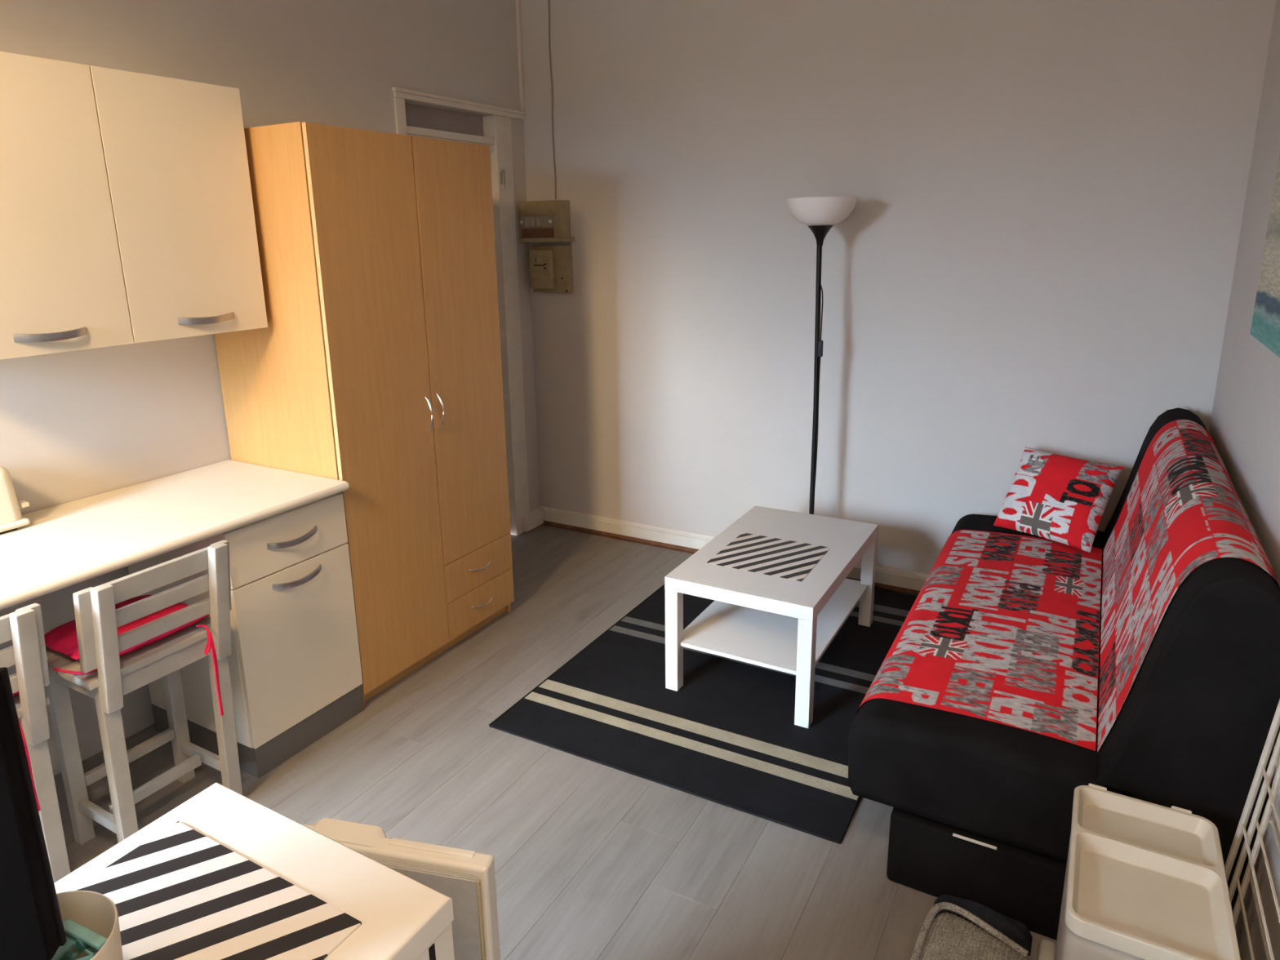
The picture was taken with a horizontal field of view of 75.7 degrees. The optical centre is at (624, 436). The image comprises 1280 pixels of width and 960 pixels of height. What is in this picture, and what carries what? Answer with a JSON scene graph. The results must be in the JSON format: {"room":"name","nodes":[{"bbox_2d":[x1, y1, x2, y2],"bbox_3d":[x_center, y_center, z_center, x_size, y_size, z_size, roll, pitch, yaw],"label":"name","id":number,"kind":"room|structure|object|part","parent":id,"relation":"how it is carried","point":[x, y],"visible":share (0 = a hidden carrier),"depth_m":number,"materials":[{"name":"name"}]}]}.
{"room":"studio apartment","nodes":[
{"label":"studio apartment","id":0,"kind":"room"},
{"bbox_2d":[0,0,540,775],"bbox_3d":[-1.890,-0.425,2.352,0.100,3.200,5.300,7,16,29],"label":"wall","id":1,"kind":"structure","parent":0,"point":[77,424],"depth_m":2.88,"materials":[{"name":"paint"}]},
{"bbox_2d":[0,51,267,359],"bbox_3d":[-1.569,-0.651,2.382,0.375,0.753,0.903,7,16,29],"label":"upper cabinet","id":2,"kind":"object","parent":1,"relation":"attached to","point":[127,215],"visible":1,"depth_m":2.31,"materials":[{"name":"beige laminate"}]},
{"bbox_3d":[-1.522,-0.269,2.195,0.030,0.028,0.180,7,16,29],"label":"handle","id":3,"kind":"part","parent":2,"relation":"part of","materials":[{"name":"metal"}]},
{"bbox_3d":[-1.551,-0.587,2.119,0.018,0.751,0.449,7,16,29],"label":"door","id":4,"kind":"part","parent":2,"relation":"part of","materials":[{"name":"beige laminate"}]},
{"bbox_3d":[-1.325,-0.684,2.498,0.018,0.751,0.449,7,16,29],"label":"door","id":5,"kind":"part","parent":2,"relation":"part of","materials":[{"name":"beige laminate"}]},
{"bbox_3d":[-1.297,-0.366,2.573,0.030,0.028,0.188,7,16,29],"label":"handle","id":6,"kind":"part","parent":2,"relation":"part of","materials":[{"name":"metal"}]},
{"bbox_2d":[391,86,529,535],"bbox_3d":[-0.784,-0.505,4.265,0.130,2.302,0.943,7,16,29],"label":"door frame","id":7,"kind":"structure","parent":1,"relation":"in","point":[494,130],"depth_m":4.33,"materials":[{"name":"white paint"}]},
{"bbox_3d":[-0.892,-1.516,3.961,0.025,0.110,0.633,7,16,29],"label":"transom panel","id":8,"kind":"part","parent":7,"relation":"part of","materials":[{"name":"glass"}]},
{"bbox_3d":[-0.774,-1.600,3.978,0.044,0.040,0.943,7,16,29],"label":"cornice","id":9,"kind":"part","parent":7,"relation":"part of","materials":[{"name":"white paint"}]},
{"bbox_2d":[515,0,524,111],"bbox_3d":[-0.545,-2.131,4.258,0.018,0.847,0.020,7,16,29],"label":"cable conduit","id":10,"kind":"object","parent":1,"relation":"attached to","point":[517,2],"visible":1,"depth_m":4.29,"materials":[{"name":"white paint"}]},
{"bbox_2d":[522,507,543,532],"bbox_3d":[-0.535,0.487,4.815,0.035,0.096,0.173,7,16,29],"label":"baseboard","id":11,"kind":"structure","parent":1,"relation":"attached to","point":[535,517],"depth_m":4.79,"materials":[{"name":"white paint"}]},
{"bbox_2d":[53,523,1057,959],"bbox_3d":[-0.438,1.298,1.934,3.422,0.100,5.540,7,16,29],"label":"floor","id":12,"kind":"structure","parent":0,"point":[593,860],"depth_m":2.43,"materials":[{"name":"grey laminate"}]},
{"bbox_2d":[0,603,70,883],"bbox_3d":[-1.592,0.828,1.931,0.389,0.856,0.404,7,16,29],"label":"bar stool","id":13,"kind":"object","parent":12,"relation":"on","point":[24,626],"visible":0.69,"depth_m":1.95,"materials":[{"name":"white paint"}]},
{"bbox_2d":[13,691,40,811],"bbox_3d":[-1.621,0.762,1.907,0.374,0.318,0.370,7,16,29],"label":"seat cushion","id":14,"kind":"object","parent":13,"relation":"on","point":[17,692],"visible":0.15,"depth_m":1.95,"materials":[{"name":"fabric"}]},
{"bbox_3d":[-1.391,0.565,1.927,0.090,0.351,0.041,7,16,29],"label":"post","id":15,"kind":"part","parent":13,"relation":"part of","materials":[{"name":"white paint"}]},
{"bbox_3d":[-1.436,0.940,2.050,0.068,0.577,0.044,7,16,29],"label":"leg","id":16,"kind":"part","parent":13,"relation":"part of","materials":[{"name":"white paint"}]},
{"bbox_2d":[44,539,242,844],"bbox_3d":[-1.338,0.729,2.316,0.389,0.856,0.404,7,16,29],"label":"bar stool","id":17,"kind":"object","parent":12,"relation":"on","point":[97,620],"visible":0.84,"depth_m":2.24,"materials":[{"name":"white paint"}]},
{"bbox_3d":[-1.551,0.881,2.299,0.050,0.577,0.044,7,16,29],"label":"leg","id":18,"kind":"part","parent":17,"relation":"part of","materials":[{"name":"white paint"}]},
{"bbox_3d":[-1.290,0.532,2.054,0.090,0.351,0.041,7,16,29],"label":"post","id":19,"kind":"part","parent":17,"relation":"part of","materials":[{"name":"white paint"}]},
{"bbox_3d":[-1.335,0.906,2.177,0.068,0.577,0.044,7,16,29],"label":"leg","id":20,"kind":"part","parent":17,"relation":"part of","materials":[{"name":"white paint"}]},
{"bbox_2d":[44,594,223,715],"bbox_3d":[-1.367,0.662,2.293,0.374,0.318,0.370,7,16,29],"label":"seat cushion","id":21,"kind":"object","parent":17,"relation":"on","point":[63,638],"visible":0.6,"depth_m":2.24,"materials":[{"name":"fabric"}]},
{"bbox_3d":[-1.398,0.814,2.557,0.050,0.577,0.044,7,16,29],"label":"leg","id":22,"kind":"part","parent":17,"relation":"part of","materials":[{"name":"white paint"}]},
{"bbox_3d":[-1.136,0.466,2.312,0.090,0.351,0.041,7,16,29],"label":"post","id":23,"kind":"part","parent":17,"relation":"part of","materials":[{"name":"white paint"}]},
{"bbox_3d":[-1.182,0.840,2.436,0.068,0.577,0.044,7,16,29],"label":"leg","id":24,"kind":"part","parent":17,"relation":"part of","materials":[{"name":"white paint"}]},
{"bbox_2d":[127,493,364,777],"bbox_3d":[-1.289,0.608,2.837,0.582,0.840,0.446,7,16,29],"label":"base cabinet","id":25,"kind":"object","parent":12,"relation":"on","point":[295,664],"visible":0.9,"depth_m":2.68,"materials":[{"name":"beige laminate"}]},
{"bbox_2d":[0,459,349,609],"bbox_3d":[-1.615,0.313,2.234,0.637,0.030,1.658,7,16,29],"label":"countertop","id":26,"kind":"structure","parent":25,"relation":"on","point":[66,544],"depth_m":2.43,"materials":[{"name":"white laminate"}]},
{"bbox_2d":[0,466,30,533],"bbox_3d":[-1.872,0.201,2.245,0.151,0.192,0.396,7,16,29],"label":"toaster","id":27,"kind":"object","parent":26,"relation":"on","point":[11,518],"visible":1,"depth_m":2.33,"materials":[{"name":"beige plastic"}]},
{"bbox_3d":[-1.754,0.197,2.397,0.045,0.015,0.022,7,16,29],"label":"lever","id":28,"kind":"part","parent":27,"relation":"part of","materials":[{"name":"beige plastic"}]},
{"bbox_3d":[-1.073,0.326,2.636,0.019,0.176,0.444,7,16,29],"label":"drawer","id":29,"kind":"part","parent":25,"relation":"part of","materials":[{"name":"beige laminate"}]},
{"bbox_3d":[-1.052,0.329,2.631,0.028,0.032,0.189,7,16,29],"label":"handle","id":30,"kind":"part","parent":25,"relation":"part of","materials":[{"name":"metal"}]},
{"bbox_3d":[-1.066,0.677,2.723,0.019,0.538,0.444,7,16,29],"label":"door","id":31,"kind":"part","parent":25,"relation":"part of","materials":[{"name":"beige laminate"}]},
{"bbox_3d":[-1.049,0.462,2.664,0.028,0.032,0.189,7,16,29],"label":"handle","id":32,"kind":"part","parent":25,"relation":"part of","materials":[{"name":"metal"}]},
{"bbox_2d":[53,782,500,959],"bbox_3d":[-0.505,1.007,1.132,0.489,0.849,0.654,7,16,29],"label":"fridge","id":33,"kind":"object","parent":12,"relation":"on","point":[411,900],"visible":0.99,"depth_m":1.15,"materials":[{"name":"white painted metal"},{"name":"white plastic"},{"name":"grey rubber"}]},
{"bbox_2d":[0,666,66,959],"bbox_3d":[-0.823,0.450,0.734,0.524,0.430,0.100,-3,14,-10],"label":"screen","id":34,"kind":"object","parent":33,"relation":"on","point":[32,927],"visible":1,"depth_m":0.79,"materials":[{"name":"black plastic"}]},
{"bbox_2d":[68,821,361,959],"bbox_3d":[-0.575,0.617,0.946,0.373,0.004,0.368,7,16,29],"label":"placemat","id":35,"kind":"object","parent":33,"relation":"on","point":[181,894],"visible":0.88,"depth_m":1.03,"materials":[{"name":"fabric"}]},
{"bbox_2d":[56,890,123,959],"bbox_3d":[-0.608,0.579,0.864,0.148,0.110,0.148,7,16,29],"label":"pot","id":36,"kind":"object","parent":35,"relation":"on","point":[95,911],"visible":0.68,"depth_m":0.92,"materials":[{"name":"white ceramic"}]},
{"bbox_2d":[51,926,88,959],"bbox_3d":[-0.603,0.560,0.877,0.015,0.026,0.073,2,14,11],"label":"peg","id":37,"kind":"object","parent":36,"relation":"in","point":[63,953],"visible":0.39,"depth_m":0.88,"materials":[{"name":"teal plastic"}]},
{"bbox_2d":[74,954,94,959],"bbox_3d":[-0.586,0.558,0.853,0.073,0.027,0.015,-4,14,-12],"label":"peg","id":38,"kind":"object","parent":36,"relation":"in","point":[89,957],"visible":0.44,"depth_m":0.86,"materials":[{"name":"teal plastic"}]},
{"bbox_2d":[62,918,107,955],"bbox_3d":[-0.583,0.543,0.888,0.072,0.024,0.015,6,15,25],"label":"peg","id":39,"kind":"object","parent":36,"relation":"in","point":[87,941],"visible":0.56,"depth_m":0.88,"materials":[{"name":"teal plastic"}]},
{"bbox_3d":[-0.407,0.972,1.363,0.440,0.715,0.034,2,14,13],"label":"door","id":40,"kind":"part","parent":33,"relation":"part of","materials":[{"name":"white plastic"}]},
{"bbox_2d":[213,121,514,705],"bbox_3d":[-0.984,-0.112,3.274,0.625,2.018,0.892,7,16,29],"label":"wardrobe","id":41,"kind":"object","parent":12,"relation":"on","point":[375,367],"visible":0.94,"depth_m":2.97,"materials":[{"name":"brown wood"}]},
{"bbox_3d":[-1.224,-0.021,2.920,0.573,2.018,0.018,7,16,29],"label":"panel","id":42,"kind":"part","parent":41,"relation":"part of","materials":[{"name":"brown wood"}]},
{"bbox_3d":[-0.853,-0.061,2.950,0.016,1.958,0.454,7,16,29],"label":"door","id":43,"kind":"part","parent":41,"relation":"part of","materials":[{"name":"brown wood"}]},
{"bbox_3d":[-0.737,-0.084,3.113,0.033,0.138,0.009,7,16,29],"label":"handle","id":44,"kind":"part","parent":41,"relation":"part of","materials":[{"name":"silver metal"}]},
{"bbox_3d":[-0.705,-0.098,3.166,0.033,0.138,0.009,7,16,29],"label":"handle","id":45,"kind":"part","parent":41,"relation":"part of","materials":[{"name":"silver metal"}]},
{"bbox_3d":[-0.633,-0.319,3.285,0.016,1.626,0.432,7,16,29],"label":"door","id":46,"kind":"part","parent":41,"relation":"part of","materials":[{"name":"brown wood"}]},
{"bbox_3d":[-0.617,0.553,3.500,0.016,0.164,0.432,7,16,29],"label":"drawer","id":47,"kind":"part","parent":41,"relation":"part of","materials":[{"name":"brown wood"}]},
{"bbox_3d":[-0.603,0.549,3.486,0.032,0.018,0.142,7,16,29],"label":"handle","id":48,"kind":"part","parent":41,"relation":"part of","materials":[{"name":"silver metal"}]},
{"bbox_3d":[-0.614,0.714,3.540,0.016,0.162,0.432,7,16,29],"label":"drawer","id":49,"kind":"part","parent":41,"relation":"part of","materials":[{"name":"brown wood"}]},
{"bbox_3d":[-0.600,0.710,3.526,0.032,0.018,0.142,7,16,29],"label":"handle","id":50,"kind":"part","parent":41,"relation":"part of","materials":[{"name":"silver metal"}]},
{"bbox_3d":[-0.788,-0.209,3.654,0.573,2.018,0.018,7,16,29],"label":"panel","id":51,"kind":"part","parent":41,"relation":"part of","materials":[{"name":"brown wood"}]},
{"bbox_2d":[488,584,916,844],"bbox_3d":[0.498,0.884,3.315,1.232,0.009,1.766,7,16,29],"label":"rug","id":52,"kind":"object","parent":12,"relation":"on","point":[729,736],"visible":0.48,"depth_m":2.90,"materials":[{"name":"black fabric"}]},
{"bbox_2d":[664,505,878,728],"bbox_3d":[0.612,0.657,3.275,0.550,0.450,0.900,7,16,29],"label":"coffee table","id":53,"kind":"object","parent":52,"relation":"on","point":[783,624],"visible":0.92,"depth_m":3.05,"materials":[{"name":"white paint"}]},
{"bbox_3d":[0.185,0.748,3.047,0.050,0.399,0.050,7,16,29],"label":"leg","id":54,"kind":"part","parent":53,"relation":"part of","materials":[{"name":"white paint"}]},
{"bbox_2d":[706,532,830,581],"bbox_3d":[0.558,0.455,3.156,0.367,0.002,0.361,7,16,29],"label":"placemat","id":55,"kind":"object","parent":53,"relation":"on","point":[775,557],"visible":1,"depth_m":3.14,"materials":[{"name":"fabric"}]},
{"bbox_2d":[680,578,867,675],"bbox_3d":[0.613,0.698,3.285,0.514,0.015,0.852,7,16,29],"label":"shelf","id":56,"kind":"object","parent":53,"relation":"attached to","point":[762,638],"depth_m":3.11,"materials":[{"name":"white paint"}]},
{"bbox_3d":[0.618,0.799,2.803,0.050,0.399,0.050,7,16,29],"label":"leg","id":57,"kind":"part","parent":53,"relation":"part of","materials":[{"name":"white paint"}]},
{"bbox_3d":[1.040,0.616,3.516,0.050,0.399,0.050,7,16,29],"label":"leg","id":58,"kind":"part","parent":53,"relation":"part of","materials":[{"name":"white paint"}]},
{"bbox_2d":[785,195,858,514],"bbox_3d":[0.843,-0.128,3.665,0.298,1.796,0.298,7,16,29],"label":"floor lamp","id":59,"kind":"object","parent":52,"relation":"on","point":[816,212],"visible":0.77,"depth_m":3.45,"materials":[{"name":"black metal"}]},
{"bbox_3d":[0.908,0.024,3.688,0.116,1.393,0.021,-3,14,-7],"label":"cord","id":60,"kind":"part","parent":59,"relation":"part of","materials":[{"name":"black metal"}]},
{"bbox_2d":[817,340,823,356],"bbox_3d":[0.852,-0.381,3.578,0.021,0.070,0.020,7,16,29],"label":"switch","id":61,"kind":"object","parent":59,"relation":"attached to","point":[820,343],"depth_m":3.57,"materials":[{"name":"black plastic"}]},
{"bbox_3d":[0.828,-0.946,3.464,0.298,0.111,0.298,7,16,29],"label":"lamp shade","id":62,"kind":"part","parent":59,"relation":"part of","materials":[{"name":"white plastic"}]},
{"bbox_2d":[874,586,918,596],"bbox_3d":[1.288,0.732,3.874,0.480,0.008,0.021,7,16,29],"label":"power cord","id":63,"kind":"object","parent":12,"relation":"on","point":[876,587],"visible":0.42,"depth_m":3.88,"materials":[{"name":"black plastic"}]},
{"bbox_2d":[910,902,1028,959],"bbox_3d":[0.766,1.206,1.805,0.269,0.089,0.407,7,16,29],"label":"basket","id":64,"kind":"object","parent":12,"relation":"on","point":[950,936],"visible":1,"depth_m":1.88,"materials":[{"name":"beige fabric"}]},
{"bbox_2d":[933,894,1032,955],"bbox_3d":[0.872,1.175,2.008,0.226,0.050,0.060,7,16,31],"label":"folded cloth","id":65,"kind":"object","parent":12,"relation":"on","point":[1015,930],"visible":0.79,"depth_m":1.98,"materials":[{"name":"black fabric"}]},
{"bbox_2d":[1036,939,1056,959],"bbox_3d":[0.986,1.202,1.915,0.044,0.040,0.076,7,16,29],"label":"cloth bundle","id":66,"kind":"object","parent":12,"relation":"on","point":[1046,948],"visible":0.83,"depth_m":1.91,"materials":[{"name":"beige fabric"}]},
{"bbox_2d":[848,407,1279,939],"bbox_3d":[1.389,0.526,2.658,0.857,0.984,1.820,7,16,29],"label":"sofa","id":67,"kind":"object","parent":12,"relation":"on","point":[1024,671],"visible":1,"depth_m":2.04,"materials":[{"name":"fabric"}]},
{"bbox_2d":[855,529,1102,751],"bbox_3d":[1.228,0.631,2.698,0.559,0.171,1.438,7,16,29],"label":"print","id":68,"kind":"object","parent":67,"relation":"attached to","point":[1003,630],"depth_m":2.45,"materials":[{"name":"fabric"}]},
{"bbox_3d":[1.313,0.666,2.740,0.666,0.256,1.817,7,16,29],"label":"seat","id":69,"kind":"part","parent":67,"relation":"part of","materials":[{"name":"red fabric"}]},
{"bbox_2d":[993,446,1124,552],"bbox_3d":[1.702,0.233,3.255,0.276,0.304,0.382,-13,18,-41],"label":"throw pillow","id":70,"kind":"object","parent":67,"relation":"on","point":[1064,500],"visible":1,"depth_m":3.20,"materials":[{"name":"fabric"}]},
{"bbox_3d":[1.633,0.453,2.496,0.292,0.769,1.817,7,16,29],"label":"backrest","id":71,"kind":"part","parent":67,"relation":"part of","materials":[{"name":"fabric"}]},
{"bbox_2d":[1097,419,1279,752],"bbox_3d":[1.595,0.350,2.418,0.286,0.534,1.452,7,16,29],"label":"print","id":72,"kind":"object","parent":67,"relation":"attached to","point":[1183,513],"depth_m":2.18,"materials":[{"name":"fabric"}]},
{"bbox_2d":[1053,783,1240,959],"bbox_3d":[0.982,1.042,1.599,0.252,0.502,0.424,7,16,29],"label":"storage box","id":73,"kind":"object","parent":12,"relation":"on","point":[1144,880],"visible":1,"depth_m":1.53,"materials":[{"name":"beige plastic"}]},
{"bbox_2d":[1224,699,1279,959],"bbox_3d":[1.059,0.836,1.345,0.105,1.015,0.700,7,16,29],"label":"drying rack","id":74,"kind":"object","parent":12,"relation":"on","point":[1250,873],"visible":0.68,"depth_m":1.57,"materials":[{"name":"white metal"}]},
{"bbox_2d":[520,0,1275,574],"bbox_3d":[0.878,-0.838,3.819,3.382,3.200,0.100,7,16,29],"label":"wall","id":75,"kind":"structure","parent":0,"point":[1037,249],"depth_m":3.64,"materials":[{"name":"paint"}]},
{"bbox_2d":[519,200,574,242],"bbox_3d":[-0.417,-1.143,4.380,0.290,0.212,0.114,7,16,29],"label":"box","id":76,"kind":"object","parent":75,"relation":"attached to","point":[540,221],"visible":1,"depth_m":4.34,"materials":[{"name":"beige paint"}]},
{"bbox_2d":[528,244,573,293],"bbox_3d":[-0.402,-0.902,4.443,0.235,0.250,0.097,7,16,29],"label":"meter","id":77,"kind":"object","parent":75,"relation":"attached to","point":[551,270],"visible":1,"depth_m":4.41,"materials":[{"name":"beige plastic"}]},
{"bbox_2d":[547,0,556,199],"bbox_3d":[-0.376,-1.893,4.226,0.013,1.300,0.008,7,16,29],"label":"cable","id":78,"kind":"object","parent":75,"relation":"attached to","point":[548,3],"visible":1,"depth_m":4.26,"materials":[{"name":"plastic"}]},
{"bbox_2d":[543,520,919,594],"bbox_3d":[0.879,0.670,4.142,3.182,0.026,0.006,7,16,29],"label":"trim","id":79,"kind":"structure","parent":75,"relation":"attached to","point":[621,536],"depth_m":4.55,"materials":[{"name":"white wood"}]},
{"bbox_2d":[539,506,928,591],"bbox_3d":[0.876,0.619,4.125,3.180,0.082,0.016,7,16,29],"label":"baseboard","id":80,"kind":"structure","parent":75,"relation":"attached to","point":[883,575],"depth_m":4.50,"materials":[{"name":"white paint"}]},
{"bbox_2d":[1208,0,1279,959],"bbox_3d":[0.956,-0.085,0.751,0.100,3.200,5.300,7,16,29],"label":"wall","id":81,"kind":"structure","parent":0,"point":[1244,429],"depth_m":2.48,"materials":[{"name":"paint"}]},
{"bbox_2d":[1249,152,1279,357],"bbox_3d":[1.560,-0.457,1.872,0.020,0.574,1.105,7,16,29],"label":"canvas","id":82,"kind":"object","parent":81,"relation":"attached to","point":[1265,324],"visible":1,"depth_m":2.22}
]}

